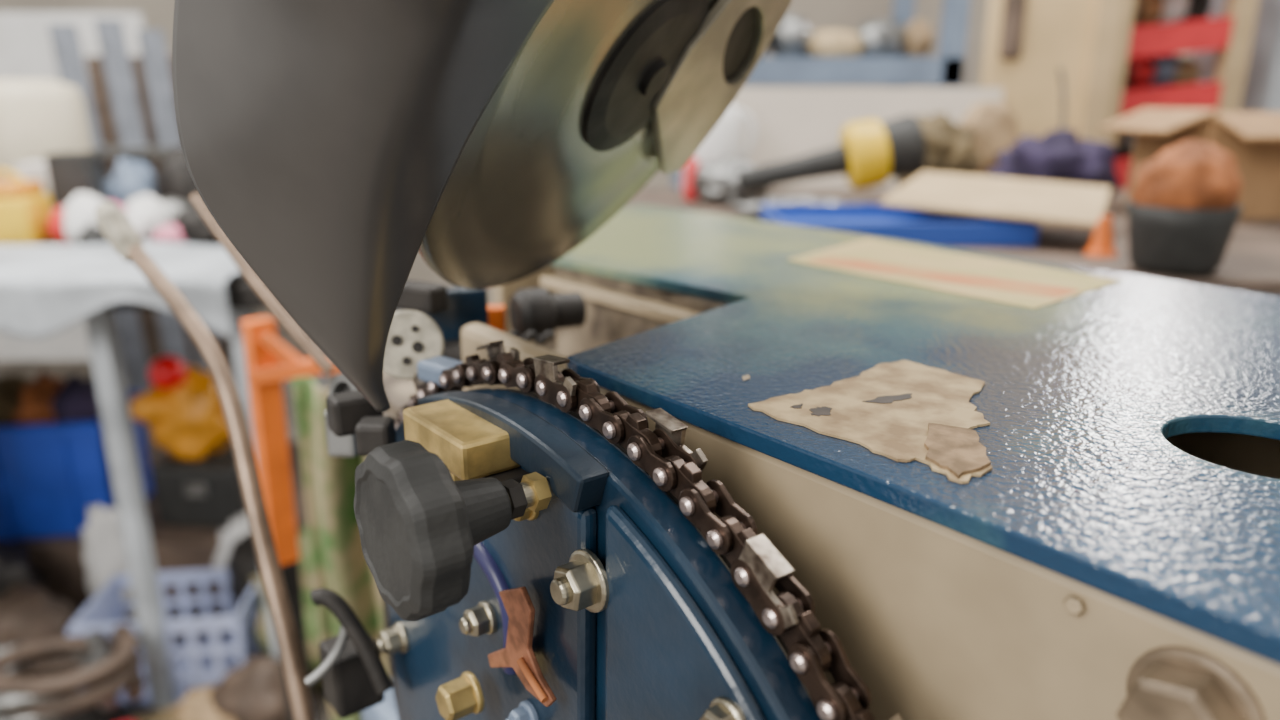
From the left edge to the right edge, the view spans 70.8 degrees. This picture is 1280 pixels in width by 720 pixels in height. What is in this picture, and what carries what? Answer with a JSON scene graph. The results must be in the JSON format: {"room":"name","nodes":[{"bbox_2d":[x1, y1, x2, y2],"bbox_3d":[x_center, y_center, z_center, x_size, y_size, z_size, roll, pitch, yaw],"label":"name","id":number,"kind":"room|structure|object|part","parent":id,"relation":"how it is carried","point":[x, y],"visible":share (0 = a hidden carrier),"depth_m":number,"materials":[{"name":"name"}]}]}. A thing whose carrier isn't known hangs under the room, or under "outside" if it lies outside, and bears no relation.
{"room":"workshop","nodes":[
{"label":"workshop","id":0,"kind":"room"},
{"bbox_2d":[0,12,144,359],"bbox_3d":[-2.039,-0.580,3.163,0.750,1.200,0.030,0,16,0],"label":"wall panel","id":1,"kind":"object","parent":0,"point":[26,49],"visible":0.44,"depth_m":3.02,"materials":[{"name":"plastic"}]},
{"bbox_2d":[0,324,394,719],"bbox_3d":[0.000,0.493,2.224,8.000,0.040,6.000,0,16,0],"label":"floor","id":2,"kind":"structure","parent":0,"point":[63,369],"depth_m":3.55,"materials":[{"name":"concrete"}]},
{"bbox_2d":[48,19,236,440],"bbox_3d":[-1.463,-0.205,2.714,0.399,1.534,0.392,0,16,0],"label":"chair","id":3,"kind":"object","parent":2,"relation":"on","point":[129,104],"visible":0.33,"depth_m":2.55,"materials":[{"name":"metal"}]},
{"bbox_2d":[92,144,180,155],"bbox_3d":[-1.451,-0.592,2.535,0.366,0.020,0.250,0,16,0],"label":"shelf","id":4,"kind":"object","parent":3,"relation":"attached to","point":[101,149],"depth_m":2.42,"materials":[{"name":"metal"}]},
{"bbox_2d":[0,441,307,605],"bbox_3d":[-1.150,0.385,2.255,1.500,0.150,0.620,0,16,0],"label":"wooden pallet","id":5,"kind":"object","parent":2,"relation":"on","point":[175,548],"visible":0.02,"depth_m":1.96,"materials":[{"name":"brown wood"}]},
{"bbox_2d":[0,370,152,540],"bbox_3d":[-1.319,0.192,2.033,0.304,0.344,0.244,-2,16,-8],"label":"crate","id":6,"kind":"object","parent":5,"relation":"on","point":[54,458],"visible":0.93,"depth_m":1.95,"materials":[{"name":"blue plastic"}]},
{"bbox_2d":[152,444,245,528],"bbox_3d":[-0.973,0.286,2.055,0.200,0.150,0.171,2,16,6],"label":"tool case","id":7,"kind":"object","parent":5,"relation":"on","point":[206,492],"visible":0.77,"depth_m":1.98,"materials":[{"name":"plastic"}]},
{"bbox_2d":[130,355,230,459],"bbox_3d":[-1.003,0.098,1.998,0.215,0.240,0.144,0,16,0],"label":"bag","id":8,"kind":"object","parent":7,"relation":"on","point":[183,412],"visible":0.94,"depth_m":1.96,"materials":[{"name":"yellow plastic"}]},
{"bbox_3d":[-1.020,0.028,1.944,0.076,0.076,0.076,0,16,0],"label":"red ball knob","id":9,"kind":"part","parent":8,"relation":"part of","materials":[{"name":"red plastic"}]},
{"bbox_2d":[0,505,323,719],"bbox_3d":[-0.968,0.466,1.673,1.040,0.318,0.559,0,16,0],"label":"pile","id":10,"kind":"object","parent":2,"relation":"on","point":[35,643],"depth_m":1.56,"materials":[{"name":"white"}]},
{"bbox_2d":[66,568,267,710],"bbox_3d":[-0.876,0.531,1.713,0.293,0.186,0.190,-2,16,-7],"label":"plastic crate","id":11,"kind":"object","parent":2,"relation":"on","point":[193,663],"visible":0.46,"depth_m":1.69,"materials":[{"name":"blue plastic"}]},
{"bbox_2d":[50,242,400,709],"bbox_3d":[-1.568,0.131,1.963,2.064,0.800,1.000,0,16,0],"label":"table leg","id":12,"kind":"object","parent":2,"relation":"on","point":[242,299],"visible":0.08,"depth_m":1.50,"materials":[{"name":"grey metal"}]},
{"bbox_2d":[0,169,56,244],"bbox_3d":[-1.189,-0.283,1.688,0.120,0.148,0.120,-3,16,-11],"label":"tool case","id":13,"kind":"object","parent":12,"relation":"on","point":[25,211],"visible":0.95,"depth_m":1.65,"materials":[{"name":"plastic"}]},
{"bbox_3d":[-1.189,-0.341,1.671,0.092,0.030,0.012,0,16,0],"label":"handle","id":14,"kind":"part","parent":13,"relation":"part of","materials":[{"name":"yellow plastic"}]},
{"bbox_3d":[-1.189,-0.320,1.677,0.100,0.022,0.110,-3,16,-11],"label":"lid","id":15,"kind":"part","parent":13,"relation":"part of","materials":[{"name":"yellow plastic"}]},
{"bbox_2d":[0,79,91,179],"bbox_3d":[-1.375,-0.474,2.049,0.219,0.315,0.219,0,16,0],"label":"drum","id":16,"kind":"object","parent":12,"relation":"on","point":[39,117],"visible":0.57,"depth_m":1.95,"materials":[{"name":"plastic"}]},
{"bbox_2d":[15,152,104,210],"bbox_3d":[-1.160,-0.331,1.813,0.134,0.170,0.138,-5,17,-16],"label":"carton","id":17,"kind":"object","parent":12,"relation":"on","point":[63,175],"visible":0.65,"depth_m":1.75,"materials":[{"name":"cardboard"}]},
{"bbox_2d":[44,152,104,206],"bbox_3d":[-1.123,-0.361,1.790,0.070,0.100,0.090,-5,17,-16],"label":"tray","id":18,"kind":"object","parent":17,"relation":"on","point":[66,174],"depth_m":1.75,"materials":[{"name":"plastic"}]},
{"bbox_2d":[0,242,240,339],"bbox_3d":[-1.139,0.096,1.547,1.044,0.553,0.322,0,16,0],"label":"tablecloth","id":19,"kind":"object","parent":12,"relation":"on","point":[45,290],"visible":0.77,"depth_m":1.35,"materials":[{"name":"white fabric"}]},
{"bbox_3d":[-0.863,0.265,1.534,0.030,0.780,0.030,0,16,0],"label":"leg","id":20,"kind":"part","parent":12,"relation":"part of","materials":[{"name":"grey metal"}]},
{"bbox_2d":[47,147,220,245],"bbox_3d":[-0.923,-0.326,1.788,0.434,0.174,0.389,0,16,0],"label":"balls","id":21,"kind":"object","parent":12,"relation":"on","point":[168,215],"visible":0.54,"depth_m":1.70,"materials":[{"name":"white fabric"}]},
{"bbox_3d":[-0.636,0.265,1.534,0.030,0.780,0.030,0,16,0],"label":"leg","id":22,"kind":"part","parent":12,"relation":"part of","materials":[{"name":"metal"}]},
{"bbox_3d":[-0.863,0.015,2.398,0.030,0.780,0.030,0,16,0],"label":"leg","id":23,"kind":"part","parent":12,"relation":"part of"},
{"bbox_2d":[241,316,339,719],"bbox_3d":[-0.360,0.385,0.944,0.200,0.878,0.200,0,16,0],"label":"stand","id":24,"kind":"object","parent":2,"relation":"on","point":[263,350],"visible":0.77,"depth_m":0.85,"materials":[{"name":"paint"}]},
{"bbox_3d":[-0.318,0.081,0.855,0.097,0.244,0.032,0,16,0],"label":"orange post","id":25,"kind":"part","parent":24,"relation":"part of","materials":[{"name":"paint"}]},
{"bbox_2d":[95,0,1279,719],"bbox_3d":[0.033,0.325,0.512,0.435,1.229,0.658,-12,20,-36],"label":"machine","id":26,"kind":"object","parent":2,"relation":"on","point":[1006,487],"visible":1,"depth_m":0.25,"materials":[{"name":"blue paint"}]},
{"bbox_3d":[-0.216,0.093,0.486,0.030,0.308,0.239,-14,21,-40],"label":"feed lever","id":27,"kind":"part","parent":26,"relation":"part of","materials":[{"name":"brown metal"}]},
{"bbox_3d":[-0.210,-0.043,0.500,0.085,0.098,0.008,6,17,19],"label":"linkage rod","id":28,"kind":"part","parent":26,"relation":"part of","materials":[{"name":"brown metal"}]},
{"bbox_2d":[292,377,390,719],"bbox_3d":[-0.221,0.426,0.766,0.086,0.858,0.048,0,16,0],"label":"pole","id":29,"kind":"object","parent":26,"relation":"hanging from","point":[340,566],"visible":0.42,"depth_m":0.67,"materials":[{"name":"fabric"}]},
{"bbox_3d":[-0.115,0.112,0.361,0.035,0.041,0.009,6,17,20],"label":"pawl lever","id":30,"kind":"part","parent":26,"relation":"part of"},
{"bbox_3d":[-0.059,0.159,0.335,0.006,0.289,0.147,-12,20,-37],"label":"panel","id":31,"kind":"part","parent":26,"relation":"part of","materials":[{"name":"blue paint"}]},
{"bbox_2d":[394,340,901,719],"bbox_3d":[-0.019,0.056,0.280,0.013,0.116,0.298,-12,20,-37],"label":"chain","id":32,"kind":"object","parent":26,"relation":"hanging from","point":[757,567],"visible":0.8,"depth_m":0.22,"materials":[{"name":"metal"}]},
{"bbox_3d":[0.023,0.187,0.236,0.005,0.288,0.112,-12,20,-37],"label":"panel","id":33,"kind":"part","parent":26,"relation":"part of","materials":[{"name":"blue paint"}]},
{"bbox_3d":[0.074,-0.035,0.447,0.325,0.005,0.646,-12,20,-36],"label":"table plate","id":34,"kind":"part","parent":26,"relation":"part of","materials":[{"name":"blue paint"}]},
{"bbox_2d":[807,255,1078,297],"bbox_3d":[0.150,-0.044,0.466,0.027,0.001,0.140,-15,22,-42],"label":"print","id":35,"kind":"object","parent":26,"relation":"on","point":[828,276],"depth_m":0.46},
{"bbox_2d":[671,0,970,188],"bbox_3d":[0.382,-0.447,2.161,0.596,1.800,0.440,0,16,0],"label":"shelf","id":36,"kind":"object","parent":2,"relation":"on","point":[946,70],"visible":0.3,"depth_m":1.89,"materials":[{"name":"metal"}]},
{"bbox_3d":[0.106,-0.502,2.353,0.045,1.800,0.040,0,16,0],"label":"post","id":37,"kind":"part","parent":36,"relation":"part of","materials":[{"name":"metal"}]},
{"bbox_3d":[0.106,-0.391,1.969,0.045,1.800,0.040,0,16,0],"label":"post","id":38,"kind":"part","parent":36,"relation":"part of","materials":[{"name":"metal"}]},
{"bbox_2d":[762,13,933,56],"bbox_3d":[0.440,-0.767,2.066,0.467,0.154,0.140,0,16,0],"label":"balls","id":39,"kind":"object","parent":36,"relation":"on","point":[882,37],"visible":0.66,"depth_m":2.03,"materials":[{"name":"metal"}]},
{"bbox_3d":[0.382,-0.610,1.906,0.591,0.055,0.040,0,16,0],"label":"rail","id":40,"kind":"part","parent":36,"relation":"part of","materials":[{"name":"metal"}]},
{"bbox_3d":[0.657,-0.502,2.353,0.045,1.800,0.040,0,16,0],"label":"post","id":41,"kind":"part","parent":36,"relation":"part of","materials":[{"name":"metal"}]},
{"bbox_3d":[0.657,-0.391,1.969,0.045,1.800,0.040,0,16,0],"label":"post","id":42,"kind":"part","parent":36,"relation":"part of","materials":[{"name":"metal"}]},
{"bbox_2d":[732,88,1002,188],"bbox_3d":[0.407,-0.013,1.932,0.616,1.093,0.020,0,16,0],"label":"box","id":43,"kind":"object","parent":2,"relation":"on","point":[790,122],"visible":0.21,"depth_m":1.78,"materials":[{"name":"white cardboard"}]},
{"bbox_2d":[625,189,1279,295],"bbox_3d":[1.050,0.221,1.469,2.300,0.900,0.960,0,16,0],"label":"workbench","id":44,"kind":"object","parent":2,"relation":"on","point":[1251,261],"visible":0.02,"depth_m":1.11,"materials":[{"name":"brown wood"}]},
{"bbox_2d":[683,155,699,200],"bbox_3d":[0.090,-0.320,1.574,0.032,0.080,0.031,0,16,0],"label":"rag","id":45,"kind":"object","parent":44,"relation":"on","point":[689,170],"visible":0.76,"depth_m":1.56,"materials":[{"name":"fabric"}]},
{"bbox_2d":[681,104,756,196],"bbox_3d":[0.136,-0.404,1.650,0.119,0.200,0.110,13,21,38],"label":"jug","id":46,"kind":"object","parent":44,"relation":"on","point":[725,140],"visible":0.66,"depth_m":1.61,"materials":[{"name":"plastic"}]},
{"bbox_3d":[0.192,-0.411,1.651,0.043,0.102,0.014,0,16,0],"label":"jug handle","id":47,"kind":"part","parent":46,"relation":"part of","materials":[{"name":"white plastic"}]},
{"bbox_2d":[690,156,769,205],"bbox_3d":[0.154,-0.308,1.535,0.141,0.078,0.117,0,16,0],"label":"scraps","id":48,"kind":"object","parent":44,"relation":"on","point":[717,183],"visible":0.77,"depth_m":1.50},
{"bbox_2d":[733,196,868,219],"bbox_3d":[0.238,-0.226,1.330,0.202,0.034,0.087,0,16,0],"label":"steel offcuts","id":49,"kind":"object","parent":44,"relation":"on","point":[749,208],"visible":0.43,"depth_m":1.32,"materials":[{"name":"silver metal"}]},
{"bbox_2d":[736,115,926,192],"bbox_3d":[0.298,-0.324,1.416,0.292,0.120,0.106,0,16,0],"label":"torch","id":50,"kind":"object","parent":44,"relation":"on","point":[869,153],"visible":1,"depth_m":1.39,"materials":[{"name":"black plastic"}]},
{"bbox_2d":[761,204,1039,246],"bbox_3d":[0.325,-0.178,1.177,0.308,0.028,0.208,0,16,0],"label":"tray","id":51,"kind":"object","parent":44,"relation":"on","point":[938,228],"visible":0.62,"depth_m":1.08,"materials":[{"name":"blue plastic"}]},
{"bbox_2d":[895,111,979,188],"bbox_3d":[0.505,-0.347,1.539,0.142,0.151,0.137,0,16,0],"label":"rag","id":52,"kind":"object","parent":44,"relation":"on","point":[949,149],"visible":0.37,"depth_m":1.49,"materials":[{"name":"beige fabric"}]},
{"bbox_2d":[959,100,1019,176],"bbox_3d":[0.645,-0.397,1.676,0.131,0.170,0.084,0,16,0],"label":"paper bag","id":53,"kind":"object","parent":44,"relation":"on","point":[996,126],"visible":0.42,"depth_m":1.64,"materials":[{"name":"beige paper"}]},
{"bbox_2d":[880,171,1110,226],"bbox_3d":[0.470,-0.215,1.177,0.251,0.039,0.239,9,18,27],"label":"cardboard sheet","id":54,"kind":"object","parent":44,"relation":"on","point":[1031,200],"visible":1,"depth_m":1.15,"materials":[{"name":"beige cardboard"}]},
{"bbox_2d":[986,129,1120,198],"bbox_3d":[0.665,-0.307,1.446,0.193,0.126,0.174,0,16,0],"label":"cloth","id":55,"kind":"object","parent":44,"relation":"on","point":[1059,156],"visible":0.56,"depth_m":1.39,"materials":[{"name":"purple fabric"}]},
{"bbox_2d":[1084,215,1116,257],"bbox_3d":[0.525,-0.141,1.021,0.034,0.045,0.034,0,16,0],"label":"traffic cone","id":56,"kind":"object","parent":44,"relation":"on","point":[1101,245],"visible":1,"depth_m":1.01,"materials":[{"name":"plastic"}]},
{"bbox_2d":[1126,140,1243,276],"bbox_3d":[0.553,-0.157,0.918,0.104,0.132,0.104,0,16,0],"label":"pot","id":57,"kind":"object","parent":44,"relation":"on","point":[1183,214],"visible":1,"depth_m":0.89,"materials":[{"name":"plastic"}]},
{"bbox_3d":[0.553,-0.126,0.926,0.104,0.068,0.104,0,16,0],"label":"pot","id":58,"kind":"part","parent":57,"relation":"part of","materials":[{"name":"black plastic"}]},
{"bbox_2d":[1098,108,1279,218],"bbox_3d":[0.919,-0.303,1.380,0.311,0.158,0.286,0,16,0],"label":"cardboard box","id":59,"kind":"object","parent":44,"relation":"on","point":[1253,139],"visible":0.66,"depth_m":1.33,"materials":[{"name":"brown cardboard"}]},
{"bbox_2d":[980,0,1122,140],"bbox_3d":[0.834,-0.423,1.897,0.250,1.900,0.050,0,16,0],"label":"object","id":60,"kind":"structure","parent":2,"relation":"on","point":[1026,42],"depth_m":1.83,"materials":[{"name":"brown wood"}]},
{"bbox_2d":[1104,0,1258,188],"bbox_3d":[1.347,-0.654,2.517,0.354,2.000,0.450,0,16,0],"label":"storage rack","id":61,"kind":"object","parent":2,"relation":"on","point":[1231,34],"visible":0.3,"depth_m":2.25,"materials":[{"name":"metal"}]},
{"bbox_2d":[1114,0,1212,154],"bbox_3d":[1.348,-0.851,2.378,0.278,0.604,0.129,0,16,0],"label":"stock","id":62,"kind":"object","parent":61,"relation":"on","point":[1169,69],"visible":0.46,"depth_m":2.35,"materials":[{"name":"metal"}]},
{"bbox_2d":[1191,0,1279,112],"bbox_3d":[1.889,-0.585,2.641,0.420,1.800,0.400,0,16,0],"label":"wall","id":63,"kind":"structure","parent":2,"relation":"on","point":[1261,88],"depth_m":2.43,"materials":[{"name":"white paint"}]},
{"bbox_2d":[0,0,1191,323],"bbox_3d":[0.000,-1.633,4.108,8.000,3.000,0.100,0,16,0],"label":"wall","id":64,"kind":"structure","parent":0,"point":[820,15],"depth_m":4.08,"materials":[{"name":"paint"}]}
]}

